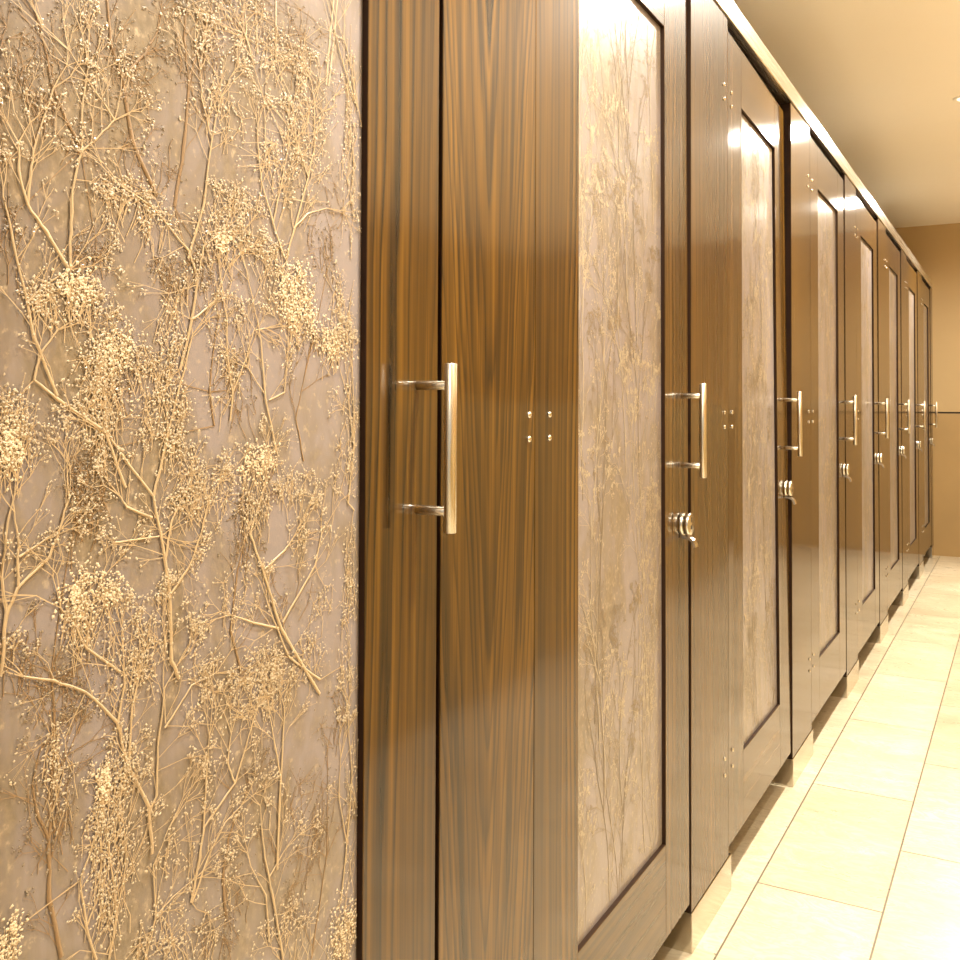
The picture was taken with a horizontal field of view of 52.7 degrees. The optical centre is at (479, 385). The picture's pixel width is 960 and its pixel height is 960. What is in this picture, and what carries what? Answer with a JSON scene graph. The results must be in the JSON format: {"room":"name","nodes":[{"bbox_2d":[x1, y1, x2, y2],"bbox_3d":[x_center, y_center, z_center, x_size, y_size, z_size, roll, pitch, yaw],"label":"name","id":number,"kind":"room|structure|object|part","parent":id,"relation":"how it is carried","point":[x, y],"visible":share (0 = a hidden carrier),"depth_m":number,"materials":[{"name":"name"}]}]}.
{"room":"public restroom","nodes":[
{"label":"public restroom","id":0,"kind":"room"},
{"bbox_2d":[652,555,959,959],"bbox_3d":[1.772,1.142,2.391,4.950,0.100,9.350,0,-1,29],"label":"floor","id":1,"kind":"structure","parent":0,"point":[858,859],"depth_m":2.40,"materials":[{"name":"beige tile"}]},
{"bbox_2d":[435,0,535,959],"bbox_3d":[-0.004,0.119,1.177,0.059,1.878,0.249,0,-1,29],"label":"pilaster","id":2,"kind":"object","parent":1,"relation":"on","point":[485,569],"visible":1,"depth_m":1.15,"materials":[{"name":"brown wood"}]},
{"bbox_2d":[533,0,706,959],"bbox_3d":[0.241,0.093,1.550,0.086,1.755,0.673,0,-1,29],"label":"door","id":3,"kind":"structure","parent":2,"relation":"attached to","point":[613,524],"depth_m":1.52,"materials":[{"name":"brown wood"}]},
{"bbox_3d":[0.222,0.077,1.565,0.018,1.458,0.394,0,-1,29],"label":"flower panel","id":4,"kind":"part","parent":3,"relation":"part of","materials":[{"name":"plastic"}]},
{"bbox_3d":[0.220,0.888,1.546,0.031,0.165,0.390,0,-1,29],"label":"rail","id":5,"kind":"part","parent":3,"relation":"part of","materials":[{"name":"brown wood"}]},
{"bbox_3d":[0.224,-0.717,1.581,0.030,0.134,0.390,0,-1,29],"label":"rail","id":6,"kind":"part","parent":3,"relation":"part of","materials":[{"name":"brown wood"}]},
{"bbox_3d":[0.394,0.018,1.805,0.041,0.010,0.010,0,-1,29],"label":"post","id":7,"kind":"part","parent":3,"relation":"part of","materials":[{"name":"metal"}]},
{"bbox_3d":[0.394,0.148,1.802,0.041,0.010,0.010,0,-1,29],"label":"post","id":8,"kind":"part","parent":3,"relation":"part of","materials":[{"name":"metal"}]},
{"bbox_3d":[0.412,0.083,1.793,0.014,0.174,0.013,0,-1,29],"label":"pull handle","id":9,"kind":"part","parent":3,"relation":"part of","materials":[{"name":"metal"}]},
{"bbox_2d":[664,0,730,953],"bbox_3d":[0.450,0.139,1.990,0.059,1.878,0.284,0,-1,29],"label":"pilaster","id":10,"kind":"object","parent":1,"relation":"on","point":[707,75],"visible":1,"depth_m":1.95,"materials":[{"name":"brown wood"}]},
{"bbox_2d":[727,31,802,844],"bbox_3d":[0.696,0.112,2.370,0.085,1.755,0.651,0,-1,28],"label":"door","id":11,"kind":"structure","parent":10,"relation":"attached to","point":[759,487],"depth_m":2.36,"materials":[{"name":"brown wood"}]},
{"bbox_3d":[0.674,-0.698,2.398,0.031,0.134,0.388,0,-1,28],"label":"rail","id":12,"kind":"part","parent":11,"relation":"part of","materials":[{"name":"brown wood"}]},
{"bbox_3d":[0.673,0.097,2.381,0.025,1.458,0.390,0,-1,29],"label":"flower panel","id":13,"kind":"part","parent":11,"relation":"part of","materials":[{"name":"plastic"}]},
{"bbox_3d":[0.674,0.907,2.360,0.033,0.165,0.387,0,-1,29],"label":"rail","id":14,"kind":"part","parent":11,"relation":"part of","materials":[{"name":"brown wood"}]},
{"bbox_3d":[0.840,0.037,2.616,0.041,0.010,0.010,0,-1,29],"label":"post","id":15,"kind":"part","parent":11,"relation":"part of","materials":[{"name":"metal"}]},
{"bbox_3d":[0.841,0.167,2.613,0.041,0.010,0.010,0,-1,29],"label":"post","id":16,"kind":"part","parent":11,"relation":"part of","materials":[{"name":"metal"}]},
{"bbox_3d":[0.858,0.102,2.604,0.015,0.174,0.013,0,-1,29],"label":"pull handle","id":17,"kind":"part","parent":11,"relation":"part of","materials":[{"name":"metal"}]},
{"bbox_2d":[772,102,812,786],"bbox_3d":[0.904,0.158,2.800,0.059,1.878,0.291,0,-1,29],"label":"pilaster","id":18,"kind":"object","parent":1,"relation":"on","point":[796,130],"visible":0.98,"depth_m":2.74,"materials":[{"name":"brown wood"}]},
{"bbox_2d":[810,137,856,721],"bbox_3d":[1.154,0.131,3.181,0.081,1.755,0.650,0,-1,29],"label":"door","id":19,"kind":"structure","parent":18,"relation":"attached to","point":[829,470],"depth_m":3.19,"materials":[{"name":"brown wood"}]},
{"bbox_3d":[1.133,0.116,3.192,0.016,1.458,0.390,0,-1,29],"label":"flower panel","id":20,"kind":"part","parent":19,"relation":"part of","materials":[{"name":"plastic"}]},
{"bbox_3d":[1.136,-0.679,3.208,0.032,0.134,0.387,0,-1,29],"label":"rail","id":21,"kind":"part","parent":19,"relation":"part of","materials":[{"name":"brown wood"}]},
{"bbox_3d":[1.130,0.926,3.174,0.031,0.165,0.387,0,-1,29],"label":"rail","id":22,"kind":"part","parent":19,"relation":"part of","materials":[{"name":"brown wood"}]},
{"bbox_3d":[1.302,0.186,3.423,0.041,0.010,0.010,0,-1,29],"label":"post","id":23,"kind":"part","parent":19,"relation":"part of","materials":[{"name":"metal"}]},
{"bbox_3d":[1.320,0.121,3.414,0.013,0.174,0.013,0,-1,29],"label":"pull handle","id":24,"kind":"part","parent":19,"relation":"part of","materials":[{"name":"metal"}]},
{"bbox_2d":[831,174,858,697],"bbox_3d":[1.357,0.177,3.611,0.059,1.878,0.283,0,-1,29],"label":"pilaster","id":25,"kind":"object","parent":1,"relation":"on","point":[850,678],"visible":0.68,"depth_m":3.57,"materials":[{"name":"brown wood"}]},
{"bbox_2d":[856,196,888,652],"bbox_3d":[1.606,0.150,3.988,0.082,1.755,0.651,0,-1,29],"label":"door","id":26,"kind":"structure","parent":25,"relation":"attached to","point":[868,457],"depth_m":4.02,"materials":[{"name":"brown wood"}]},
{"bbox_3d":[1.587,-0.660,4.016,0.032,0.134,0.387,0,-1,29],"label":"rail","id":27,"kind":"part","parent":26,"relation":"part of","materials":[{"name":"brown wood"}]},
{"bbox_3d":[1.584,0.135,3.999,0.017,1.458,0.390,0,-1,29],"label":"flower panel","id":28,"kind":"part","parent":26,"relation":"part of","materials":[{"name":"plastic"}]},
{"bbox_3d":[1.581,0.945,3.981,0.031,0.165,0.387,0,-1,29],"label":"rail","id":29,"kind":"part","parent":26,"relation":"part of","materials":[{"name":"brown wood"}]},
{"bbox_3d":[1.771,0.140,4.221,0.014,0.174,0.013,0,-1,29],"label":"pull handle","id":30,"kind":"part","parent":26,"relation":"part of","materials":[{"name":"metal"}]},
{"bbox_2d":[867,218,887,642],"bbox_3d":[1.810,0.196,4.420,0.059,1.878,0.288,0,-1,29],"label":"pilaster","id":31,"kind":"object","parent":1,"relation":"on","point":[881,629],"visible":0.59,"depth_m":4.37,"materials":[{"name":"brown wood"}]},
{"bbox_2d":[886,235,909,609],"bbox_3d":[2.060,0.170,4.799,0.081,1.755,0.650,0,-1,29],"label":"door","id":32,"kind":"structure","parent":31,"relation":"attached to","point":[895,450],"depth_m":4.84,"materials":[{"name":"brown wood"}]},
{"bbox_3d":[2.041,-0.640,4.827,0.032,0.134,0.387,0,-1,29],"label":"rail","id":33,"kind":"part","parent":32,"relation":"part of","materials":[{"name":"brown wood"}]},
{"bbox_3d":[2.039,0.154,4.810,0.016,1.458,0.390,0,-1,29],"label":"flower panel","id":34,"kind":"part","parent":32,"relation":"part of","materials":[{"name":"plastic"}]},
{"bbox_3d":[2.035,0.965,4.792,0.031,0.165,0.387,0,-1,29],"label":"rail","id":35,"kind":"part","parent":32,"relation":"part of","materials":[{"name":"brown wood"}]},
{"bbox_3d":[2.226,0.159,5.033,0.013,0.174,0.013,0,-1,29],"label":"pull handle","id":36,"kind":"part","parent":32,"relation":"part of","materials":[{"name":"metal"}]},
{"bbox_2d":[892,248,908,605],"bbox_3d":[2.261,0.215,5.227,0.059,1.878,0.278,0,-1,29],"label":"pilaster","id":37,"kind":"object","parent":1,"relation":"on","point":[903,595],"visible":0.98,"depth_m":5.18,"materials":[{"name":"brown wood"}]},
{"bbox_2d":[906,260,925,578],"bbox_3d":[2.509,0.189,5.602,0.081,1.755,0.650,0,-1,29],"label":"door","id":38,"kind":"structure","parent":37,"relation":"attached to","point":[913,444],"depth_m":5.67,"materials":[{"name":"brown wood"}]},
{"bbox_3d":[2.490,-0.621,5.630,0.032,0.134,0.387,0,-1,29],"label":"rail","id":39,"kind":"part","parent":38,"relation":"part of","materials":[{"name":"brown wood"}]},
{"bbox_3d":[2.488,0.173,5.613,0.016,1.458,0.390,0,-1,29],"label":"flower panel","id":40,"kind":"part","parent":38,"relation":"part of","materials":[{"name":"plastic"}]},
{"bbox_3d":[2.484,0.984,5.595,0.031,0.165,0.387,0,-1,29],"label":"rail","id":41,"kind":"part","parent":38,"relation":"part of","materials":[{"name":"brown wood"}]},
{"bbox_3d":[2.675,0.178,5.836,0.013,0.174,0.013,0,-1,29],"label":"pull handle","id":42,"kind":"part","parent":38,"relation":"part of","materials":[{"name":"metal"}]},
{"bbox_2d":[909,270,923,578],"bbox_3d":[2.714,0.234,6.037,0.059,1.878,0.293,0,-1,29],"label":"pilaster","id":43,"kind":"object","parent":1,"relation":"on","point":[917,573],"visible":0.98,"depth_m":5.99,"materials":[{"name":"brown wood"}]},
{"bbox_2d":[922,281,937,555],"bbox_3d":[2.965,0.208,6.418,0.081,1.755,0.650,0,-1,29],"label":"door","id":44,"kind":"structure","parent":43,"relation":"attached to","point":[928,440],"depth_m":6.50,"materials":[{"name":"brown wood"}]},
{"bbox_3d":[2.946,-0.602,6.446,0.032,0.134,0.387,0,-1,29],"label":"rail","id":45,"kind":"part","parent":44,"relation":"part of","materials":[{"name":"brown wood"}]},
{"bbox_3d":[2.944,0.193,6.429,0.016,1.458,0.390,0,-1,29],"label":"flower panel","id":46,"kind":"part","parent":44,"relation":"part of","materials":[{"name":"plastic"}]},
{"bbox_3d":[2.941,1.003,6.411,0.031,0.165,0.387,0,-1,29],"label":"rail","id":47,"kind":"part","parent":44,"relation":"part of","materials":[{"name":"brown wood"}]},
{"bbox_3d":[3.131,0.198,6.651,0.013,0.174,0.013,0,-1,29],"label":"pull handle","id":48,"kind":"part","parent":44,"relation":"part of","materials":[{"name":"metal"}]},
{"bbox_2d":[923,287,933,557],"bbox_3d":[3.138,0.253,6.797,0.056,1.878,0.164,0,-1,29],"label":"pilaster","id":49,"kind":"object","parent":1,"relation":"on","point":[930,552],"visible":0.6,"depth_m":6.75,"materials":[{"name":"brown wood"}]},
{"bbox_3d":[-0.458,0.100,0.367,0.056,1.878,0.298,0,-1,29],"label":"pilaster","id":50,"kind":"object","parent":1,"relation":"on","visible":0},
{"bbox_2d":[0,0,456,959],"bbox_3d":[-0.201,0.074,0.756,0.077,1.755,0.664,0,-1,29],"label":"door","id":51,"kind":"structure","parent":50,"relation":"attached to","point":[219,385],"depth_m":0.77,"materials":[{"name":"brown wood"}]},
{"bbox_3d":[-0.049,0.129,1.003,0.041,0.010,0.010,0,-1,29],"label":"post","id":52,"kind":"part","parent":51,"relation":"part of","materials":[{"name":"metal"}]},
{"bbox_3d":[-0.048,-0.001,1.006,0.041,0.010,0.010,0,-1,29],"label":"post","id":53,"kind":"part","parent":51,"relation":"part of","materials":[{"name":"metal"}]},
{"bbox_3d":[-0.030,0.064,0.995,0.013,0.174,0.013,0,-1,29],"label":"pull handle","id":54,"kind":"part","parent":51,"relation":"part of","materials":[{"name":"metal"}]},
{"bbox_2d":[733,0,959,227],"bbox_3d":[1.782,-1.293,2.443,4.950,0.100,9.350,0,-1,29],"label":"ceiling","id":55,"kind":"structure","parent":0,"point":[881,78],"depth_m":3.90,"materials":[{"name":"beige paint"}]},
{"bbox_2d":[953,96,959,101],"bbox_3d":[2.032,-1.205,4.067,0.090,0.006,0.090,0,-1,29],"label":"recessed light","id":56,"kind":"object","parent":55,"relation":"in","point":[956,99],"visible":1,"depth_m":4.07,"materials":[{"name":"beige ceramic"}]},
{"bbox_2d":[895,223,959,556],"bbox_3d":[4.033,0.020,6.450,4.750,2.335,0.106,0,-1,29],"label":"wall","id":57,"kind":"structure","parent":0,"point":[936,248],"depth_m":6.82,"materials":[{"name":"brown paint"}]},
{"bbox_2d":[714,0,932,288],"bbox_3d":[1.272,-0.792,3.462,0.049,0.050,7.850,0,-1,29],"label":"rail","id":58,"kind":"object","parent":57,"relation":"attached to","point":[778,84],"visible":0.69,"depth_m":2.69,"materials":[{"name":"metal"}]}
]}

